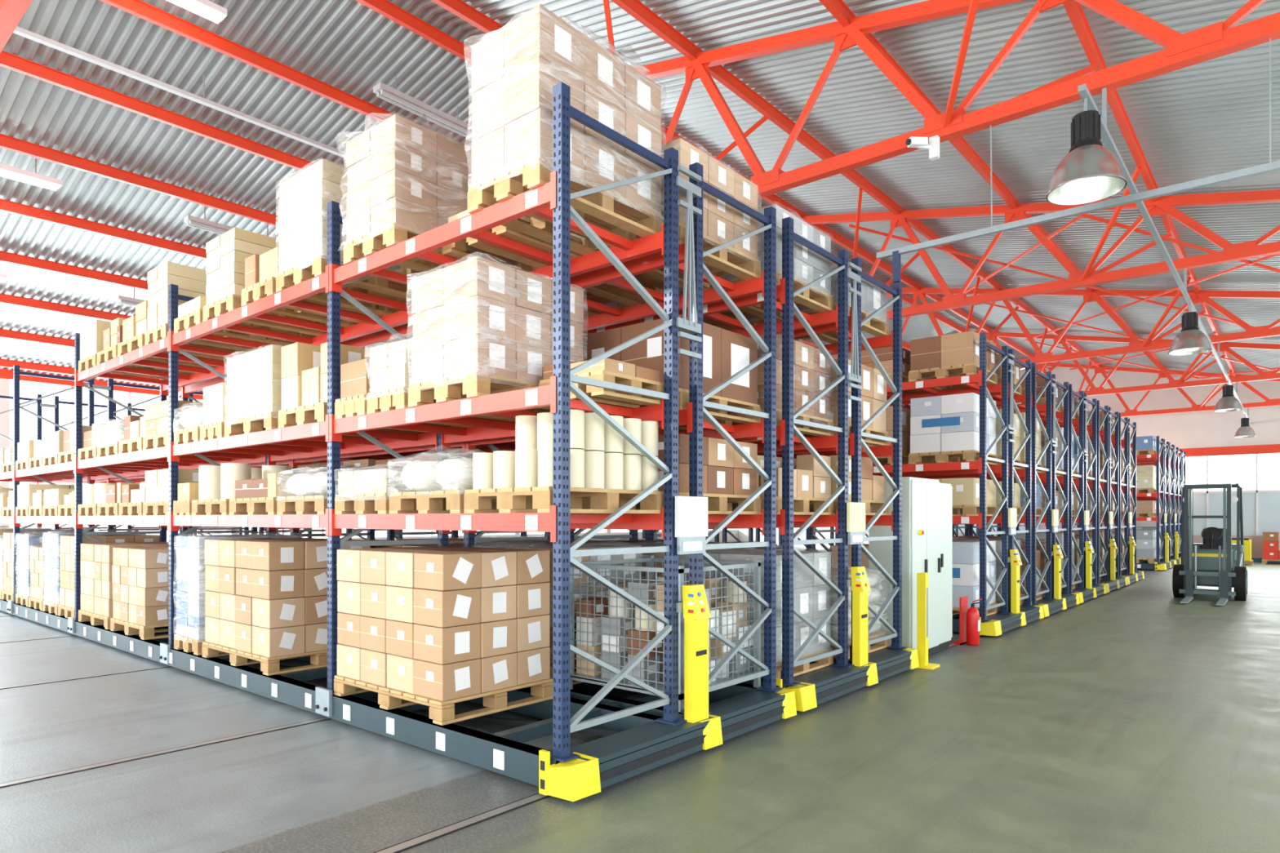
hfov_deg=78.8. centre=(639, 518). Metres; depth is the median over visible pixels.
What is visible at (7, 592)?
wooden pallet
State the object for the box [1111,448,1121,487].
wooden pallet
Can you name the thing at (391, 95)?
fluorescent light
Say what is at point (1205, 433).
wall
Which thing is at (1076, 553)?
boxes
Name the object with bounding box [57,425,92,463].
wooden pallet
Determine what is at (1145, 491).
wooden pallet
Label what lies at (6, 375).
wall
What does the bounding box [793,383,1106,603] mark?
rack
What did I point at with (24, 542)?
wooden pallet
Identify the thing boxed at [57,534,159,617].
wooden pallet
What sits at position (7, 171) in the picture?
fluorescent light
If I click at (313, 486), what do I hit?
wooden pallet
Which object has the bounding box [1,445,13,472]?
wooden pallet
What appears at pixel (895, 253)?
rail
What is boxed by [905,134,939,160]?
security camera
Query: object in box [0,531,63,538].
wooden pallet
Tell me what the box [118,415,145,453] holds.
wooden pallet
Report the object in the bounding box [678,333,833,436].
wooden pallet
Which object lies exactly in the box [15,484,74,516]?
wooden pallet
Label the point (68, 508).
wooden pallet
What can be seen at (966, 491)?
wooden pallet
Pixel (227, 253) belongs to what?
wooden pallet
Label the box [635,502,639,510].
wooden pallet
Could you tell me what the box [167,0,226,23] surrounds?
fluorescent light
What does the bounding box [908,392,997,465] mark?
wooden pallet
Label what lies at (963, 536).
wooden pallet
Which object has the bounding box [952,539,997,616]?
boxes
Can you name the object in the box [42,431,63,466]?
wooden pallet
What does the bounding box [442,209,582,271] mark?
wooden pallet
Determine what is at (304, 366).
wooden pallet
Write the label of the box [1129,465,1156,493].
wooden pallet
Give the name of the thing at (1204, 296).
roof truss
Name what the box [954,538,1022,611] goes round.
boxes
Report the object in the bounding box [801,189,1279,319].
roof truss
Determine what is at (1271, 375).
roof truss
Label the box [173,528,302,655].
wooden pallet
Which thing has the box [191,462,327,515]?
wooden pallet
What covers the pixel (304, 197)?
wooden pallet
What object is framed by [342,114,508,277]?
wooden pallet
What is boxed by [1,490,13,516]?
wooden pallet
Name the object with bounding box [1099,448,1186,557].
rack
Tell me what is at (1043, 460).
wooden pallet
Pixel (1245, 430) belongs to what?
pendant lamp
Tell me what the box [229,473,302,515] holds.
wooden pallet
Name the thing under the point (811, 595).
wooden pallet
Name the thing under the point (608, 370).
wooden pallet
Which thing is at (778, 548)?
wooden pallet
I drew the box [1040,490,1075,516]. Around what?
wooden pallet
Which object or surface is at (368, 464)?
wooden pallet
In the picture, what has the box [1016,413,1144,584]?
rack
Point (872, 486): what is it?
wooden pallet
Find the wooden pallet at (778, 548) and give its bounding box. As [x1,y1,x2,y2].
[722,546,782,550]
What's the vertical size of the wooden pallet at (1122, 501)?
0.440 m
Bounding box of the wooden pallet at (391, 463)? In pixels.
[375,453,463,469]
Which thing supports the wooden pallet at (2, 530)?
on the rack at (643, 732)
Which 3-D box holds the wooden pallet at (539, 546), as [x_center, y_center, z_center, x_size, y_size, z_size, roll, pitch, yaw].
[-0.701,0.738,6.707,1.106,1.124,1.035,0,0,40]
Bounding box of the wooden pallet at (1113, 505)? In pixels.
[1099,495,1121,516]
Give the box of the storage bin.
[1231,537,1253,565]
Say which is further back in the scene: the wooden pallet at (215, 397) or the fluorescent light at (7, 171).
the fluorescent light at (7, 171)
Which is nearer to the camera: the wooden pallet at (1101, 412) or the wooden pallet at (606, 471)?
the wooden pallet at (606, 471)
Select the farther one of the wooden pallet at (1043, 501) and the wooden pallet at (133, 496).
the wooden pallet at (1043, 501)
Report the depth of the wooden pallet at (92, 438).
9.57 m
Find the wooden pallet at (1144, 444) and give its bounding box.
[1120,435,1156,455]
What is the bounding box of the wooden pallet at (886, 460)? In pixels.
[866,405,910,466]
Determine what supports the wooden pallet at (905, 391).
on the rack at (1011, 615)
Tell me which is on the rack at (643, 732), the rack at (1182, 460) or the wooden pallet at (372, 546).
the wooden pallet at (372, 546)
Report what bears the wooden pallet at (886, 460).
on the rack at (1011, 615)
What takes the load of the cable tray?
hanging from the ceiling
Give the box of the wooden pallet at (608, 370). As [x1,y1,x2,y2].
[538,358,663,408]
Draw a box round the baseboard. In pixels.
[1251,557,1279,563]
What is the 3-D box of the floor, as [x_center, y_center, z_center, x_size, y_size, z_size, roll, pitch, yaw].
[2.091,1.550,16.510,26.000,0.100,40.000,0,0,40]
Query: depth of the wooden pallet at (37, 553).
11.16 m
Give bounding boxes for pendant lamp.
[1045,97,1127,205]
[1168,304,1212,355]
[1213,379,1242,412]
[1234,413,1256,437]
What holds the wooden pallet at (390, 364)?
on the rack at (643, 732)
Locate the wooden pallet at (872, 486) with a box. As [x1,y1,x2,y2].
[793,455,888,515]
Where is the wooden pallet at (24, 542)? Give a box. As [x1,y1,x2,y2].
[15,534,44,606]
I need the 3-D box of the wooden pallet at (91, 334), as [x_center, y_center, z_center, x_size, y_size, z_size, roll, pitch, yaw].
[-6.491,-2.121,9.996,0.700,0.562,1.030,0,0,40]
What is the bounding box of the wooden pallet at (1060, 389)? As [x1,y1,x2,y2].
[1058,387,1075,419]
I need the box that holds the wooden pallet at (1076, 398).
[1074,396,1088,425]
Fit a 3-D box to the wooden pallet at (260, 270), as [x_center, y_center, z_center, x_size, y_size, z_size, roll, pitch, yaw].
[-2.905,-2.100,6.965,0.590,0.519,1.030,0,0,40]
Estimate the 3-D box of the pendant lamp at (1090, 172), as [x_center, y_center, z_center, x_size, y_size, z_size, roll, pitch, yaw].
[3.434,-2.877,6.001,0.544,0.715,0.544,0,0,40]
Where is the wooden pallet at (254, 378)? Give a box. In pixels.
[224,344,381,442]
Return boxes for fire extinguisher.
[966,599,982,645]
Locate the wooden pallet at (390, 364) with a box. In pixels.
[366,339,515,422]
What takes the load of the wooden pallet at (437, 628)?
on the rack at (643, 732)
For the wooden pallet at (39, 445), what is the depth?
11.21 m
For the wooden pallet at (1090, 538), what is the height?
0.967 m
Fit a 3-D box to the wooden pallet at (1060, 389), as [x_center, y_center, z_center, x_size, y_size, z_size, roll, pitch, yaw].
[7.450,-2.071,14.370,0.850,0.462,1.030,0,0,40]
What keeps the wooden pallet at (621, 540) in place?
on the rack at (863, 668)
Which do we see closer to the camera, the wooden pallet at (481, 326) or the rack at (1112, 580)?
the wooden pallet at (481, 326)
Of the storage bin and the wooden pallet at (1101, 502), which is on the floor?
the storage bin
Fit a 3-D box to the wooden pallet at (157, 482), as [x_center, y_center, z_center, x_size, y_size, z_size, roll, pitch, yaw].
[-4.704,-0.267,8.486,0.740,0.475,1.030,0,0,40]
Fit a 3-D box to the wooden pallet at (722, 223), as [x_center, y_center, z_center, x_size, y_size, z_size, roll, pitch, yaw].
[0.180,-2.232,5.962,1.115,0.785,1.037,0,0,40]
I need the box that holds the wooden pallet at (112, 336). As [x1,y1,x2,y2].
[97,317,204,375]
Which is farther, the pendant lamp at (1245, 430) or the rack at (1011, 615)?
the pendant lamp at (1245, 430)
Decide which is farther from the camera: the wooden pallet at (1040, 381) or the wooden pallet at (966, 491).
the wooden pallet at (1040, 381)
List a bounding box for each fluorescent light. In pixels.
[0,158,62,190]
[0,272,6,282]
[115,288,144,306]
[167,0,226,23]
[183,206,268,235]
[373,75,471,138]
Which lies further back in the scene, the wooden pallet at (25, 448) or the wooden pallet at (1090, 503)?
the wooden pallet at (1090, 503)
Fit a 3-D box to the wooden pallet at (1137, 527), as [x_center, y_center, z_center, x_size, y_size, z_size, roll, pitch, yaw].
[15.509,0.781,23.907,0.850,1.037,1.020,0,0,40]
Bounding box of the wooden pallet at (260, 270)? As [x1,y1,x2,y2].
[241,246,382,327]
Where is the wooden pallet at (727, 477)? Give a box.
[592,433,760,514]
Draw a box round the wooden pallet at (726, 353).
[582,315,760,429]
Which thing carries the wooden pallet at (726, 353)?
on the rack at (643, 732)
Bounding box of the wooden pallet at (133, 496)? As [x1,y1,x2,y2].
[118,482,146,515]
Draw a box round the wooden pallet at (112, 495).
[97,482,139,515]
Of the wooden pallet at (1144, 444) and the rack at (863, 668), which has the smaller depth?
the rack at (863, 668)
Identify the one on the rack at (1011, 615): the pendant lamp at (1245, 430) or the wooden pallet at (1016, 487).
the wooden pallet at (1016, 487)
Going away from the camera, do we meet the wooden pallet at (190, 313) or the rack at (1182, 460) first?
the wooden pallet at (190, 313)
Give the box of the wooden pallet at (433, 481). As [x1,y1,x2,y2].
[388,448,498,513]
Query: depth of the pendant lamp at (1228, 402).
18.10 m
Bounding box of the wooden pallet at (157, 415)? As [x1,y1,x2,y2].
[142,399,203,449]
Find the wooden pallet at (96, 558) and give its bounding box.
[78,542,168,629]
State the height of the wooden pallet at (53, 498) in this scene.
0.369 m
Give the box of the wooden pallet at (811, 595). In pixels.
[678,548,833,679]
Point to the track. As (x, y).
(1083, 91)
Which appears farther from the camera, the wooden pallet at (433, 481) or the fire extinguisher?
the fire extinguisher
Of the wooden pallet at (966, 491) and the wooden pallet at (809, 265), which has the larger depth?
the wooden pallet at (966, 491)
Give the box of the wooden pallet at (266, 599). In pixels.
[201,537,370,675]
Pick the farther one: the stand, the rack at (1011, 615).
the rack at (1011, 615)
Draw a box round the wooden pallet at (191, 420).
[173,405,244,444]
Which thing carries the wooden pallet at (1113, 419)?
on the rack at (1128, 559)
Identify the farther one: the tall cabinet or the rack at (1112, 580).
the rack at (1112, 580)
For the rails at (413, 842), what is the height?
0.005 m
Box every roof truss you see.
[0,0,32,53]
[0,0,1279,408]
[177,0,1279,396]
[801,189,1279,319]
[861,287,1279,364]
[903,331,1279,405]
[1035,362,1279,417]
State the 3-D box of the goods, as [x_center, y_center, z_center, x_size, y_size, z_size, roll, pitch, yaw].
[1.774,0.881,7.849,1.142,0.837,1.042,0,0,40]
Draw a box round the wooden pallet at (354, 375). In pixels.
[334,358,474,428]
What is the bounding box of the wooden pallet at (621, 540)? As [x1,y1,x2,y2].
[575,537,663,542]
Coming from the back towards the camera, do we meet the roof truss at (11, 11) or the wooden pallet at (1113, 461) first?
the wooden pallet at (1113, 461)
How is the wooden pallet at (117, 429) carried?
on the rack at (643, 732)
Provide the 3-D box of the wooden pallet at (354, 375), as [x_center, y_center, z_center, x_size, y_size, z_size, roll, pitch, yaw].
[-1.760,-0.933,5.997,0.410,0.406,1.030,0,0,40]
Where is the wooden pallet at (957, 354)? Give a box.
[908,330,997,390]
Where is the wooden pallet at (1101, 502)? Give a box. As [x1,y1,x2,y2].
[1099,496,1104,515]
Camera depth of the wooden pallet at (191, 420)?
7.57 m
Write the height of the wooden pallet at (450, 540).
1.042 m
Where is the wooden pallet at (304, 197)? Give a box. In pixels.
[275,158,426,315]
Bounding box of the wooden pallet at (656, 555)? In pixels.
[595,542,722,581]
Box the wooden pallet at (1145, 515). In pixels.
[1143,503,1160,517]
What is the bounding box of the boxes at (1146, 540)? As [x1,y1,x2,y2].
[1120,529,1156,564]
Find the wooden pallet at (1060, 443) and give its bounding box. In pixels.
[1040,427,1075,479]
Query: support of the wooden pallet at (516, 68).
on the rack at (643, 732)
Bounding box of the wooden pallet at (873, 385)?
[759,358,888,446]
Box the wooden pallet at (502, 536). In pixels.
[479,536,544,537]
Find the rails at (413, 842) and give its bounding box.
[0,569,1158,852]
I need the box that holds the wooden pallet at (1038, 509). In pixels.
[1013,482,1042,516]
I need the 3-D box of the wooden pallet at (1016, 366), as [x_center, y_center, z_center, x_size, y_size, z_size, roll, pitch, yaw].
[5.065,-2.072,11.548,0.850,0.465,1.020,0,0,40]
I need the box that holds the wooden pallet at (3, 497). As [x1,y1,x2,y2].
[0,493,8,516]
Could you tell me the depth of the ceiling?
10.53 m
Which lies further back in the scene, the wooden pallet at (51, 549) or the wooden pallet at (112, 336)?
the wooden pallet at (51, 549)
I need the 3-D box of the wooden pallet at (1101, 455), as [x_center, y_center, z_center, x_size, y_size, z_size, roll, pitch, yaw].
[9.829,-1.169,17.185,0.850,0.878,1.020,0,0,40]
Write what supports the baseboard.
attached to the wall at (1205, 433)
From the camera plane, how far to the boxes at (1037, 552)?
12.39 m
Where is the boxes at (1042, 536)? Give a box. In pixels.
[1013,532,1075,591]
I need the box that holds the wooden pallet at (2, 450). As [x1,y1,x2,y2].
[0,448,7,472]
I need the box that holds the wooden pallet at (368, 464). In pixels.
[297,458,380,473]
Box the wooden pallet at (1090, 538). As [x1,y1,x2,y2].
[1074,537,1101,580]
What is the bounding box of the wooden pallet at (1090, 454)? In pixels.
[1088,444,1101,483]
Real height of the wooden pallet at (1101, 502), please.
0.510 m
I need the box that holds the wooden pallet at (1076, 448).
[1074,435,1088,481]
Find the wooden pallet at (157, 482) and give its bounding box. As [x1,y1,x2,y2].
[142,468,199,515]
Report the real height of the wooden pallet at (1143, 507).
0.481 m
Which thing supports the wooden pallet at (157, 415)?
on the rack at (643, 732)
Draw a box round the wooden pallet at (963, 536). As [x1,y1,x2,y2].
[952,535,1001,539]
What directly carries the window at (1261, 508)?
in the wall at (1205, 433)
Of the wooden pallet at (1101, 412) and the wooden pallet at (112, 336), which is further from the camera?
the wooden pallet at (1101, 412)
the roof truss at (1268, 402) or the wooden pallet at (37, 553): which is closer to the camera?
the wooden pallet at (37, 553)
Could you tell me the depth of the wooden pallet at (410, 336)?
7.89 m
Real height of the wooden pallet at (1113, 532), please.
1.058 m
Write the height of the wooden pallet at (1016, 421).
0.804 m
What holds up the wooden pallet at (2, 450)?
on the rack at (643, 732)
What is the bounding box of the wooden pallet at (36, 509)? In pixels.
[28,489,44,515]
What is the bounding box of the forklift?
[1172,483,1248,605]
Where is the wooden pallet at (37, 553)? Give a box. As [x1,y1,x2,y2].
[28,546,45,610]
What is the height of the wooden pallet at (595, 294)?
0.729 m
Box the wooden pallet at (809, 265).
[678,204,833,329]
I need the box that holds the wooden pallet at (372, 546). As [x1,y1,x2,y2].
[369,539,450,548]
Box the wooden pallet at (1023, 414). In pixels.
[1013,412,1042,473]
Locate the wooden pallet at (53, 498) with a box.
[42,488,74,515]
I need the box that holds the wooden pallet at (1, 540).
[0,538,3,599]
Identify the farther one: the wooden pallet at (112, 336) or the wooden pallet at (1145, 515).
the wooden pallet at (1145, 515)
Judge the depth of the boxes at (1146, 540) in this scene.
22.48 m
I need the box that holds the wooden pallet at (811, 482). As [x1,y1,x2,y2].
[727,454,833,515]
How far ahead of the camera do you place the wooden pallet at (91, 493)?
9.60 m
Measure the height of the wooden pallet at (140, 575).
0.962 m
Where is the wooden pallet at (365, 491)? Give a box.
[334,463,445,514]
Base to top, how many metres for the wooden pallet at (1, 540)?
1.027 m
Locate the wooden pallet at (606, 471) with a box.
[463,409,663,514]
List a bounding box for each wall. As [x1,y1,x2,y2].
[0,368,737,544]
[737,366,1279,558]
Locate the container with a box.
[569,555,760,712]
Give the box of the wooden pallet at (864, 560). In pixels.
[831,543,868,572]
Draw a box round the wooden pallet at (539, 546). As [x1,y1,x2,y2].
[473,543,641,684]
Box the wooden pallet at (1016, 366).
[942,354,1022,398]
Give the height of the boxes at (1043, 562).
0.963 m
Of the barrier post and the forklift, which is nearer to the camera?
the barrier post
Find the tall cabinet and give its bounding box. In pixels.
[868,476,952,654]
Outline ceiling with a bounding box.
[0,0,1279,392]
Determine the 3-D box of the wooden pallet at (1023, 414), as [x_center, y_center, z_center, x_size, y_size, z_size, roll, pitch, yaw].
[5.862,-1.172,12.492,0.850,0.884,1.030,0,0,40]
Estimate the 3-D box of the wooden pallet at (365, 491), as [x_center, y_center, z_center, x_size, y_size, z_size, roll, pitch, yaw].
[-1.657,-0.220,5.909,0.692,0.380,1.042,0,0,40]
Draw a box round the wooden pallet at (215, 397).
[200,382,266,440]
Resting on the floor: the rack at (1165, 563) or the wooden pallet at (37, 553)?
the rack at (1165, 563)
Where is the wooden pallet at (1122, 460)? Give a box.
[1120,455,1124,487]
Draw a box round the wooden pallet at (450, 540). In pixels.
[396,537,478,542]
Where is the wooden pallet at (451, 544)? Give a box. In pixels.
[375,542,514,548]
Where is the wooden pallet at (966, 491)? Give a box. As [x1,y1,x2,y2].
[936,477,997,515]
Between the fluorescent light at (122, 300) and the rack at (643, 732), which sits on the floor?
the rack at (643, 732)
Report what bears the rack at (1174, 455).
on the floor
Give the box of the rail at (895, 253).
[876,38,1279,282]
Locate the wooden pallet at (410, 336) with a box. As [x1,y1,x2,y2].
[397,309,412,339]
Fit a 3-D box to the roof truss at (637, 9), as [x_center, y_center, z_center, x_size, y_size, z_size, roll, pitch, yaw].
[1.716,-4.684,16.827,23.770,2.799,40.000,0,0,40]
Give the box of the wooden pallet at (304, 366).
[278,342,426,434]
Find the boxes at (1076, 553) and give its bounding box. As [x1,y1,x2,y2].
[1074,537,1087,587]
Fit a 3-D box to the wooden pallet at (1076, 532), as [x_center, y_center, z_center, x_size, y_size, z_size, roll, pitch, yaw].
[9.829,0.787,17.185,0.850,1.026,1.020,0,0,40]
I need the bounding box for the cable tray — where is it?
[13,26,346,158]
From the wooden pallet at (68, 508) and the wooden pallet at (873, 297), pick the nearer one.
the wooden pallet at (873, 297)
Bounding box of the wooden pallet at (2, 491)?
[0,488,13,493]
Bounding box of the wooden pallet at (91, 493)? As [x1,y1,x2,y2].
[77,482,116,515]
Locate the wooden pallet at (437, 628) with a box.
[333,546,552,725]
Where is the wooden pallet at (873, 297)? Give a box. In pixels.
[745,266,888,343]
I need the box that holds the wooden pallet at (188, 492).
[173,482,199,515]
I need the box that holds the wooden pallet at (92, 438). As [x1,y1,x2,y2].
[77,422,111,460]
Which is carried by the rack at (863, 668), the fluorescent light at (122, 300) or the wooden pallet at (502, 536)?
the wooden pallet at (502, 536)
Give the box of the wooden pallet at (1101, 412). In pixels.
[1087,410,1104,430]
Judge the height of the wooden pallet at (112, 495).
0.379 m
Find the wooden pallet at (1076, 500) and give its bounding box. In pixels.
[1074,493,1088,516]
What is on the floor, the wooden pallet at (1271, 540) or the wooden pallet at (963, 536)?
the wooden pallet at (1271, 540)
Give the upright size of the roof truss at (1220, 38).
2.939 m
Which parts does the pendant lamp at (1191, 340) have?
bulb, lamp shade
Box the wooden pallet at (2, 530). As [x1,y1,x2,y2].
[0,525,51,532]
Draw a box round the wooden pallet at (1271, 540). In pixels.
[1262,531,1279,564]
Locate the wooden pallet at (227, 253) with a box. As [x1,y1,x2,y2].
[203,226,342,337]
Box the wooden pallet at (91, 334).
[78,319,182,380]
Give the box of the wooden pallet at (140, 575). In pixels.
[110,546,179,639]
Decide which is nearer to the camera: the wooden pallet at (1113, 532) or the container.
the container
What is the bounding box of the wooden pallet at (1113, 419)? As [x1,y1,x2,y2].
[1111,416,1115,435]
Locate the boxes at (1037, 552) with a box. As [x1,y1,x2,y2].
[1020,549,1042,604]
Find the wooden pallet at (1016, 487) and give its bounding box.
[995,481,1022,515]
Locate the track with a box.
[1078,83,1251,423]
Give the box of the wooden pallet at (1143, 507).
[1129,500,1156,517]
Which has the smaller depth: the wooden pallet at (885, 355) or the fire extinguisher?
the fire extinguisher
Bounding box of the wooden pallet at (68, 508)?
[57,491,74,515]
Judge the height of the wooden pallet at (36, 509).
0.373 m
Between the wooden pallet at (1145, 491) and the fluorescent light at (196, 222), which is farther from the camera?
the wooden pallet at (1145, 491)
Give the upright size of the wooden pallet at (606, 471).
0.592 m
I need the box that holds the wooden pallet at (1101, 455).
[1088,442,1111,485]
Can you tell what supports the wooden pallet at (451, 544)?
on the rack at (643, 732)
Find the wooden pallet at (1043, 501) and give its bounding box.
[1040,491,1060,516]
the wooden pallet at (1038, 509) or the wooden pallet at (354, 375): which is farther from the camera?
the wooden pallet at (1038, 509)
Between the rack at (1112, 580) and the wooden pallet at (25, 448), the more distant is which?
the rack at (1112, 580)
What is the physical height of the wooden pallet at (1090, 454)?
0.758 m
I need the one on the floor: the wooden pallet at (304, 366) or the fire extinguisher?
the fire extinguisher
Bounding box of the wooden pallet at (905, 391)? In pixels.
[888,390,915,406]
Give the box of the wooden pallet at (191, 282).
[144,261,266,358]
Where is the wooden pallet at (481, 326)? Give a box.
[407,256,587,420]
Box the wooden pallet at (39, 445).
[28,440,44,468]
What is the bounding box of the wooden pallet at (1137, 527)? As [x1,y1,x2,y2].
[1129,526,1160,561]
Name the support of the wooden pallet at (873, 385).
on the rack at (863, 668)
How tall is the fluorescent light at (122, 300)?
0.352 m
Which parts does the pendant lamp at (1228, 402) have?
lamp shade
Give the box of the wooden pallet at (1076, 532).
[1059,530,1104,579]
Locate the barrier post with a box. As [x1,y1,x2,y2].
[916,572,939,670]
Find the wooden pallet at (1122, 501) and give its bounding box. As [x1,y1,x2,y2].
[1120,498,1124,515]
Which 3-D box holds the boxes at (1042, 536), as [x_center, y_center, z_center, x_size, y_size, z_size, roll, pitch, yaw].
[7.450,0.782,14.370,0.850,1.036,1.030,0,0,40]
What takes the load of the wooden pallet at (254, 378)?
on the rack at (643, 732)
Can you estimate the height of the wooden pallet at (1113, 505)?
0.493 m
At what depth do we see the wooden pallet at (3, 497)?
12.55 m
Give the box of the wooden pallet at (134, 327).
[117,300,235,368]
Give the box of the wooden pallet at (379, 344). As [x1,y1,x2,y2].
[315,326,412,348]
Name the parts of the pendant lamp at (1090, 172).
bulb, lamp shade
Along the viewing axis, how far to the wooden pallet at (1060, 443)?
13.78 m
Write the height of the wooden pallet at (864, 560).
0.907 m
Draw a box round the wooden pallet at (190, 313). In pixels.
[173,296,300,346]
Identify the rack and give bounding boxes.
[0,81,796,801]
[126,217,919,711]
[642,333,1044,635]
[722,362,1079,617]
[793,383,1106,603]
[835,400,1127,592]
[955,435,1175,570]
[978,442,1180,564]
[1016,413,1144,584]
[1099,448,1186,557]
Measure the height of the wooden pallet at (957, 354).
0.562 m
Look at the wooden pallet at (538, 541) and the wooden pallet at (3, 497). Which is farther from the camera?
the wooden pallet at (3, 497)
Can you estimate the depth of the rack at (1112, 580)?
16.27 m
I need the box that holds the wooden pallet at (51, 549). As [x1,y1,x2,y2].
[42,529,142,615]
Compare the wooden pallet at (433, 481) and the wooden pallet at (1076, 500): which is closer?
the wooden pallet at (433, 481)
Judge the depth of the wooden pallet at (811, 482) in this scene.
6.67 m
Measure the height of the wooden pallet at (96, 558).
0.982 m
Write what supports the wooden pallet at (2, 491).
on the rack at (643, 732)
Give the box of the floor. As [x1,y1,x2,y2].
[0,549,1279,852]
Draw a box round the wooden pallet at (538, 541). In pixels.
[482,540,626,544]
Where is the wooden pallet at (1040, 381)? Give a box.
[996,376,1060,412]
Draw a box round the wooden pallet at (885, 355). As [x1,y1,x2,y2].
[831,346,924,393]
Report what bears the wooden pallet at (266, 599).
on the rack at (643, 732)
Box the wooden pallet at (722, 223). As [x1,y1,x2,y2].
[569,137,760,302]
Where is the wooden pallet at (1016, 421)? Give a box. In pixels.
[995,408,1022,469]
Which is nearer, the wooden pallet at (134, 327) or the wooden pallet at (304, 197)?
the wooden pallet at (304, 197)
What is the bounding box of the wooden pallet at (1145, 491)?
[1144,471,1160,493]
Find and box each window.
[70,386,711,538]
[954,453,1279,535]
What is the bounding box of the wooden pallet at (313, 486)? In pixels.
[276,467,353,514]
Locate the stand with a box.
[951,595,968,644]
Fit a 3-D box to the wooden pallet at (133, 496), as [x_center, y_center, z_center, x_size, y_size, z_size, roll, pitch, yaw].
[-5.300,-0.222,8.989,0.740,0.384,1.030,0,0,40]
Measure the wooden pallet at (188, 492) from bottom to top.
0.318 m
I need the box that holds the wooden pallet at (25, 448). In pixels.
[15,440,37,470]
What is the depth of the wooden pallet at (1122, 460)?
18.44 m
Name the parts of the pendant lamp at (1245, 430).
lamp shade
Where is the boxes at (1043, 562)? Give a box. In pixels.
[1020,541,1057,597]
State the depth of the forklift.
14.34 m
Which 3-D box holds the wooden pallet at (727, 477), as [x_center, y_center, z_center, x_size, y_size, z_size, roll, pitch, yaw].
[0.181,-0.301,5.962,1.100,0.542,1.020,0,0,40]
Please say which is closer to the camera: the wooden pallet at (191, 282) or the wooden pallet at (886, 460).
the wooden pallet at (191, 282)
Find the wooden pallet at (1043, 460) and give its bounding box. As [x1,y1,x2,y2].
[1040,431,1060,475]
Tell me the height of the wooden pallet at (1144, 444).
0.528 m
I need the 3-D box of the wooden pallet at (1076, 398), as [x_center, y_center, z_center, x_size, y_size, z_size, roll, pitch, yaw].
[8.241,-2.098,15.306,0.863,0.516,1.034,0,0,40]
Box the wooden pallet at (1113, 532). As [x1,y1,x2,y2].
[1111,530,1124,573]
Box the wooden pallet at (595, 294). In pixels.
[531,266,644,315]
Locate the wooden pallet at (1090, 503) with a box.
[1086,493,1101,516]
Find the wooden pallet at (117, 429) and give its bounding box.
[97,418,124,457]
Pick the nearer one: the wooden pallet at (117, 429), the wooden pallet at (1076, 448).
the wooden pallet at (117, 429)
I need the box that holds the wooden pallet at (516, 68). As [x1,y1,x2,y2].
[467,4,663,255]
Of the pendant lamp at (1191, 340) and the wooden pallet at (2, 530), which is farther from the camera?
the wooden pallet at (2, 530)
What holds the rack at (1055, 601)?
on the floor
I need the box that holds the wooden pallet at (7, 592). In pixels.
[1,532,74,600]
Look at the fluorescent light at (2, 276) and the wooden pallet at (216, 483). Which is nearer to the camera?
the wooden pallet at (216, 483)

